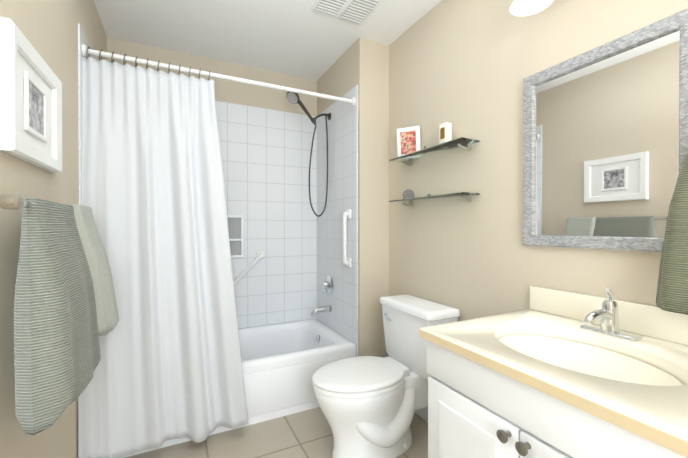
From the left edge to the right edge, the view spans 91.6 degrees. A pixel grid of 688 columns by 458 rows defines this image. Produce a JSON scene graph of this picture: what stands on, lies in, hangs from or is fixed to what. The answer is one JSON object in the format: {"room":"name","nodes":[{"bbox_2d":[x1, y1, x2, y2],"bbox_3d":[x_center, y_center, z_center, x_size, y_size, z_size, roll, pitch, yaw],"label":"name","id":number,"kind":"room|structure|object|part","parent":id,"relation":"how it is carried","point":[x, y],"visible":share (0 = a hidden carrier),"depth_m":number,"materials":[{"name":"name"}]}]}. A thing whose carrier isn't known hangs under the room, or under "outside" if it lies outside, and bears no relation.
{"room":"bathroom","nodes":[
{"label":"bathroom","id":0,"kind":"room"},
{"bbox_2d":[0,0,106,457],"bbox_3d":[-0.698,-0.061,0.320,0.100,2.530,4.660,0,0,-27],"label":"wall","id":1,"kind":"structure","parent":0,"point":[48,29],"depth_m":1.21,"materials":[{"name":"beige paint"}]},
{"bbox_2d":[0,17,61,172],"bbox_3d":[-1.020,-0.396,1.108,0.031,0.360,0.440,0,0,-27],"label":"picture frame","id":2,"kind":"object","parent":1,"relation":"attached to","point":[30,107],"visible":1,"depth_m":1.03,"materials":[{"name":"white wood"}]},
{"bbox_2d":[29,82,43,135],"bbox_3d":[-1.022,-0.396,1.106,0.002,0.148,0.148,0,0,-27],"label":"photo","id":3,"kind":"object","parent":2,"relation":"attached to","point":[36,92],"depth_m":1.11},
{"bbox_2d":[0,194,118,435],"bbox_3d":[-0.929,0.231,1.135,0.214,0.657,0.739,0,0,-27],"label":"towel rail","id":4,"kind":"object","parent":1,"relation":"attached to","point":[66,315],"visible":1,"depth_m":0.90,"materials":[{"name":"fabric"}]},
{"bbox_3d":[-0.830,-0.066,0.802,0.095,0.059,0.059,0,0,-27],"label":"post","id":5,"kind":"part","parent":4,"relation":"part of","materials":[{"name":"beige plastic"}]},
{"bbox_2d":[68,204,118,335],"bbox_3d":[-1.002,0.179,1.356,0.145,0.541,0.242,0,0,-27],"label":"towel","id":6,"kind":"object","parent":4,"relation":"hanging from","point":[105,311],"depth_m":1.29,"materials":[{"name":"fabric"}]},
{"bbox_2d":[78,23,96,204],"bbox_3d":[-1.476,0.091,1.994,0.008,2.205,0.772,0,0,-27],"label":"wall tile","id":7,"kind":"structure","parent":1,"relation":"attached to","point":[82,38],"depth_m":1.65,"materials":[{"name":"white tile"}]},
{"bbox_2d":[78,44,355,457],"bbox_3d":[-0.597,0.105,1.985,1.561,2.080,0.192,0,0,-27],"label":"shower curtain","id":8,"kind":"object","parent":7,"relation":"attached to","point":[169,367],"visible":0.96,"depth_m":1.79,"materials":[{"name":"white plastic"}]},
{"bbox_3d":[-1.313,-0.905,1.696,0.020,0.056,0.056,0,0,-27],"label":"rod","id":9,"kind":"part","parent":8,"relation":"part of","materials":[{"name":"white plastic"}]},
{"bbox_3d":[-0.626,-0.907,2.040,1.557,0.024,0.025,0,0,-27],"label":"rod","id":10,"kind":"part","parent":8,"relation":"part of","materials":[{"name":"white plastic"}]},
{"bbox_3d":[0.061,-0.909,2.385,0.020,0.056,0.056,0,0,-27],"label":"rod","id":11,"kind":"part","parent":8,"relation":"part of","materials":[{"name":"white plastic"}]},
{"bbox_2d":[107,37,316,115],"bbox_3d":[-0.862,-0.077,2.789,1.820,2.530,0.100,0,0,-27],"label":"wall","id":12,"kind":"structure","parent":0,"point":[229,91],"depth_m":2.71,"materials":[{"name":"beige paint"}]},
{"bbox_2d":[215,100,316,328],"bbox_3d":[-0.947,-0.099,2.685,1.559,1.835,0.008,0,0,-27],"label":"wall tile","id":13,"kind":"structure","parent":12,"relation":"attached to","point":[265,154],"depth_m":2.85,"materials":[{"name":"white tile"}]},
{"bbox_2d":[227,215,243,257],"bbox_3d":[-0.954,0.062,2.661,0.300,0.345,0.030,0,0,-27],"label":"soap niche","id":14,"kind":"object","parent":13,"relation":"attached to","point":[236,231],"visible":0.42,"depth_m":2.71,"materials":[{"name":"grey"}]},
{"bbox_2d":[234,251,263,284],"bbox_3d":[-0.900,0.445,2.674,0.537,0.520,0.060,0,0,-27],"label":"grab rail","id":15,"kind":"object","parent":13,"relation":"attached to","point":[259,255],"visible":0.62,"depth_m":2.72,"materials":[{"name":"white plastic"}]},
{"bbox_2d":[93,0,441,80],"bbox_3d":[0.160,-1.359,0.742,2.020,0.060,4.660,0,0,-27],"label":"ceiling","id":16,"kind":"structure","parent":0,"point":[299,38],"depth_m":2.23,"materials":[{"name":"white paint"}]},
{"bbox_2d":[311,0,381,24],"bbox_3d":[0.011,-1.325,1.977,0.340,0.022,0.280,0,0,-27],"label":"fan","id":17,"kind":"object","parent":16,"relation":"attached to","point":[357,12],"visible":1,"depth_m":2.00,"materials":[{"name":"white plastic"}]},
{"bbox_2d":[315,0,345,15],"bbox_3d":[-0.065,-1.320,1.939,0.136,0.004,0.230,0,0,-27],"label":"grille","id":18,"kind":"object","parent":17,"relation":"attached to","point":[326,7],"depth_m":1.98,"materials":[{"name":"grey plastic"}]},
{"bbox_2d":[340,0,377,23],"bbox_3d":[0.087,-1.320,2.015,0.136,0.004,0.230,0,0,-27],"label":"grille","id":19,"kind":"object","parent":17,"relation":"attached to","point":[355,11],"depth_m":2.02,"materials":[{"name":"grey plastic"}]},
{"bbox_2d":[125,407,427,457],"bbox_3d":[0.160,1.231,0.759,2.020,0.060,4.660,0,0,-27],"label":"floor","id":20,"kind":"structure","parent":0,"point":[306,434],"depth_m":1.87,"materials":[{"name":"beige tile"}]},
{"bbox_2d":[121,319,355,457],"bbox_3d":[-0.775,1.001,2.349,1.555,0.380,0.756,0,0,-27],"label":"bathtub","id":21,"kind":"object","parent":20,"relation":"on","point":[283,363],"visible":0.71,"depth_m":2.19,"materials":[{"name":"white ceramic"}]},
{"bbox_2d":[312,294,460,457],"bbox_3d":[0.196,0.811,1.847,0.773,0.767,0.486,0,0,-27],"label":"toilet","id":22,"kind":"object","parent":20,"relation":"on","point":[369,405],"visible":0.98,"depth_m":1.74,"materials":[{"name":"white ceramic"}]},
{"bbox_3d":[0.074,0.794,1.787,0.502,0.023,0.382,0,0,-27],"label":"seat","id":23,"kind":"part","parent":22,"relation":"part of","materials":[{"name":"white plastic"}]},
{"bbox_3d":[0.074,0.769,1.786,0.502,0.025,0.382,0,0,-27],"label":"lid","id":24,"kind":"part","parent":22,"relation":"part of","materials":[{"name":"white plastic"}]},
{"bbox_3d":[0.115,1.000,1.808,0.579,0.388,0.368,0,0,-27],"label":"bowl","id":25,"kind":"part","parent":22,"relation":"part of","materials":[{"name":"white ceramic"}]},
{"bbox_3d":[0.429,0.635,1.963,0.217,0.327,0.464,0,0,-27],"label":"tank","id":26,"kind":"part","parent":22,"relation":"part of","materials":[{"name":"white ceramic"}]},
{"bbox_3d":[0.427,0.449,1.961,0.236,0.044,0.486,0,0,-27],"label":"tank lid","id":27,"kind":"part","parent":22,"relation":"part of","materials":[{"name":"white ceramic"}]},
{"bbox_2d":[419,286,687,457],"bbox_3d":[0.702,0.688,0.986,0.641,1.023,0.742,0,0,-27],"label":"bathroom vanity","id":28,"kind":"object","parent":20,"relation":"on","point":[551,373],"visible":1,"depth_m":0.96,"materials":[{"name":"white wood"}]},
{"bbox_3d":[0.365,0.795,1.011,0.007,0.450,0.232,0,0,-27],"label":"door panel","id":29,"kind":"part","parent":28,"relation":"part of","materials":[{"name":"white wood"}]},
{"bbox_3d":[0.376,0.795,1.017,0.018,0.560,0.342,0,0,-27],"label":"door","id":30,"kind":"part","parent":28,"relation":"part of","materials":[{"name":"white wood"}]},
{"bbox_3d":[0.419,0.538,0.872,0.034,0.032,0.032,0,0,-27],"label":"knob","id":31,"kind":"part","parent":28,"relation":"part of","materials":[{"name":"grey metal"}]},
{"bbox_3d":[0.443,0.539,0.824,0.034,0.032,0.032,0,0,-27],"label":"knob","id":32,"kind":"part","parent":28,"relation":"part of","materials":[{"name":"grey metal"}]},
{"bbox_3d":[0.532,0.796,0.706,0.018,0.560,0.342,0,0,-27],"label":"door","id":33,"kind":"part","parent":28,"relation":"part of","materials":[{"name":"white wood"}]},
{"bbox_2d":[580,288,642,341],"bbox_3d":[0.834,0.268,1.085,0.164,0.161,0.156,0,0,-27],"label":"faucet","id":34,"kind":"object","parent":28,"relation":"on","point":[608,330],"depth_m":1.09,"materials":[{"name":"silver metal"}]},
{"bbox_2d":[317,37,388,357],"bbox_3d":[0.042,-0.076,2.744,0.245,2.530,0.790,0,0,-27],"label":"wall","id":35,"kind":"structure","parent":0,"point":[362,63],"depth_m":2.39,"materials":[{"name":"beige paint"}]},
{"bbox_2d":[317,85,357,356],"bbox_3d":[-0.077,0.086,2.699,0.008,2.205,0.764,0,0,-27],"label":"wall tiles","id":36,"kind":"structure","parent":35,"relation":"attached to","point":[341,318],"depth_m":2.62,"materials":[{"name":"white tile"}]},
{"bbox_2d":[311,304,330,315],"bbox_3d":[-0.193,0.665,2.737,0.168,0.077,0.064,0,0,-27],"label":"spout","id":37,"kind":"object","parent":36,"relation":"attached to","point":[315,311],"visible":1,"depth_m":2.72,"materials":[{"name":"silver metal"}]},
{"bbox_2d":[322,275,333,293],"bbox_3d":[-0.150,0.463,2.757,0.072,0.156,0.156,0,0,-27],"label":"valve","id":38,"kind":"object","parent":36,"relation":"attached to","point":[328,285],"visible":1,"depth_m":2.73,"materials":[{"name":"silver metal"}]},
{"bbox_2d":[343,209,350,267],"bbox_3d":[0.018,0.068,2.436,0.056,0.425,0.060,0,0,-27],"label":"grab rail","id":39,"kind":"object","parent":36,"relation":"attached to","point":[346,216],"visible":0.96,"depth_m":2.42,"materials":[{"name":"white plastic"}]},
{"bbox_2d":[389,0,687,406],"bbox_3d":[1.018,-0.067,1.181,0.100,2.530,4.660,0,0,-27],"label":"wall","id":40,"kind":"structure","parent":0,"point":[465,68],"depth_m":1.69,"materials":[{"name":"beige paint"}]},
{"bbox_2d":[414,407,427,422],"bbox_3d":[0.566,1.149,1.965,0.012,0.090,1.084,0,0,-27],"label":"baseboard","id":41,"kind":"structure","parent":40,"relation":"attached to","point":[422,413],"depth_m":2.09,"materials":[{"name":"white"}]},
{"bbox_2d":[389,189,479,206],"bbox_3d":[0.496,-0.199,1.958,0.134,0.106,0.630,0,0,-27],"label":"glass shelf","id":42,"kind":"object","parent":40,"relation":"attached to","point":[408,196],"visible":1,"depth_m":1.93,"materials":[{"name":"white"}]},
{"bbox_3d":[0.495,-0.180,1.958,0.131,0.008,0.630,0,0,-27],"label":"glass","id":43,"kind":"part","parent":42,"relation":"part of","materials":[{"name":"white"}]},
{"bbox_2d":[389,122,479,165],"bbox_3d":[0.496,-0.531,1.956,0.134,0.230,0.630,0,0,-27],"label":"glass shelf","id":44,"kind":"object","parent":40,"relation":"attached to","point":[409,146],"visible":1,"depth_m":2.03,"materials":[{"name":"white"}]},
{"bbox_2d":[397,126,420,156],"bbox_3d":[0.414,-0.553,2.138,0.116,0.189,0.143,0,0,-27],"label":"photo","id":45,"kind":"object","parent":44,"relation":"on","point":[408,138],"depth_m":2.13,"materials":[{"name":"red"}]},
{"bbox_3d":[0.495,-0.450,1.956,0.131,0.008,0.630,0,0,-27],"label":"glass","id":46,"kind":"part","parent":44,"relation":"part of","materials":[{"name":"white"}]},
{"bbox_2d":[509,0,553,15],"bbox_3d":[0.840,-1.005,1.175,0.217,0.243,0.500,0,0,-27],"label":"light","id":47,"kind":"object","parent":40,"relation":"attached to","point":[523,7],"visible":1,"depth_m":1.36,"materials":[{"name":"white glass"}]},
{"bbox_2d":[522,8,687,252],"bbox_3d":[0.921,-0.294,1.231,0.025,0.735,0.560,0,0,-27],"label":"mirror","id":48,"kind":"object","parent":40,"relation":"attached to","point":[605,138],"visible":0.85,"depth_m":1.19,"materials":[{"name":"mirror"}]},
{"bbox_2d":[530,286,687,344],"bbox_3d":[0.979,0.299,1.123,0.020,0.100,0.742,0,0,-27],"label":"backsplash","id":49,"kind":"structure","parent":40,"relation":"attached to","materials":[{"name":"beige stone"}]},
{"bbox_2d":[656,152,687,314],"bbox_3d":[1.023,-0.052,0.920,0.124,0.584,0.252,0,0,-27],"label":"towel","id":50,"kind":"object","parent":40,"relation":"attached to","point":[672,292],"visible":1,"depth_m":0.95,"materials":[{"name":"green fabric"}]},
{"bbox_3d":[-0.125,-0.932,2.761,0.016,0.060,0.060,0,0,-27],"label":"mounting flange","id":51,"kind":"object","parent":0,"visible":0},
{"bbox_2d":[315,113,328,119],"bbox_3d":[-0.183,-0.915,2.732,0.137,0.069,0.018,0,0,-27],"label":"shower arm","id":52,"kind":"object","parent":51,"relation":"attached to","point":[320,115],"visible":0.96,"depth_m":2.72},
{"bbox_3d":[-0.247,-0.876,2.700,0.051,0.051,0.035,0,0,-27],"label":"bracket","id":53,"kind":"object","parent":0,"visible":0},
{"bbox_2d":[298,100,316,124],"bbox_3d":[-0.294,-0.930,2.671,0.165,0.183,0.032,0,0,-27],"label":"handle","id":54,"kind":"object","parent":53,"relation":"attached to","point":[302,106],"visible":0.88,"depth_m":2.66,"materials":[{"name":"grey metal"}]},
{"bbox_2d":[286,91,299,103],"bbox_3d":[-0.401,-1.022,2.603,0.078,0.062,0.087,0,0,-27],"label":"shower head","id":55,"kind":"object","parent":54,"relation":"attached to","point":[292,97],"visible":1,"depth_m":2.60},
{"bbox_2d":[309,116,327,216],"bbox_3d":[-0.207,-0.515,2.722,0.172,0.830,0.013,0,0,-27],"label":"shower hose","id":56,"kind":"object","parent":54,"relation":"attached to","point":[327,168],"visible":1,"depth_m":2.72,"materials":[{"name":"black rubber"}]}
]}

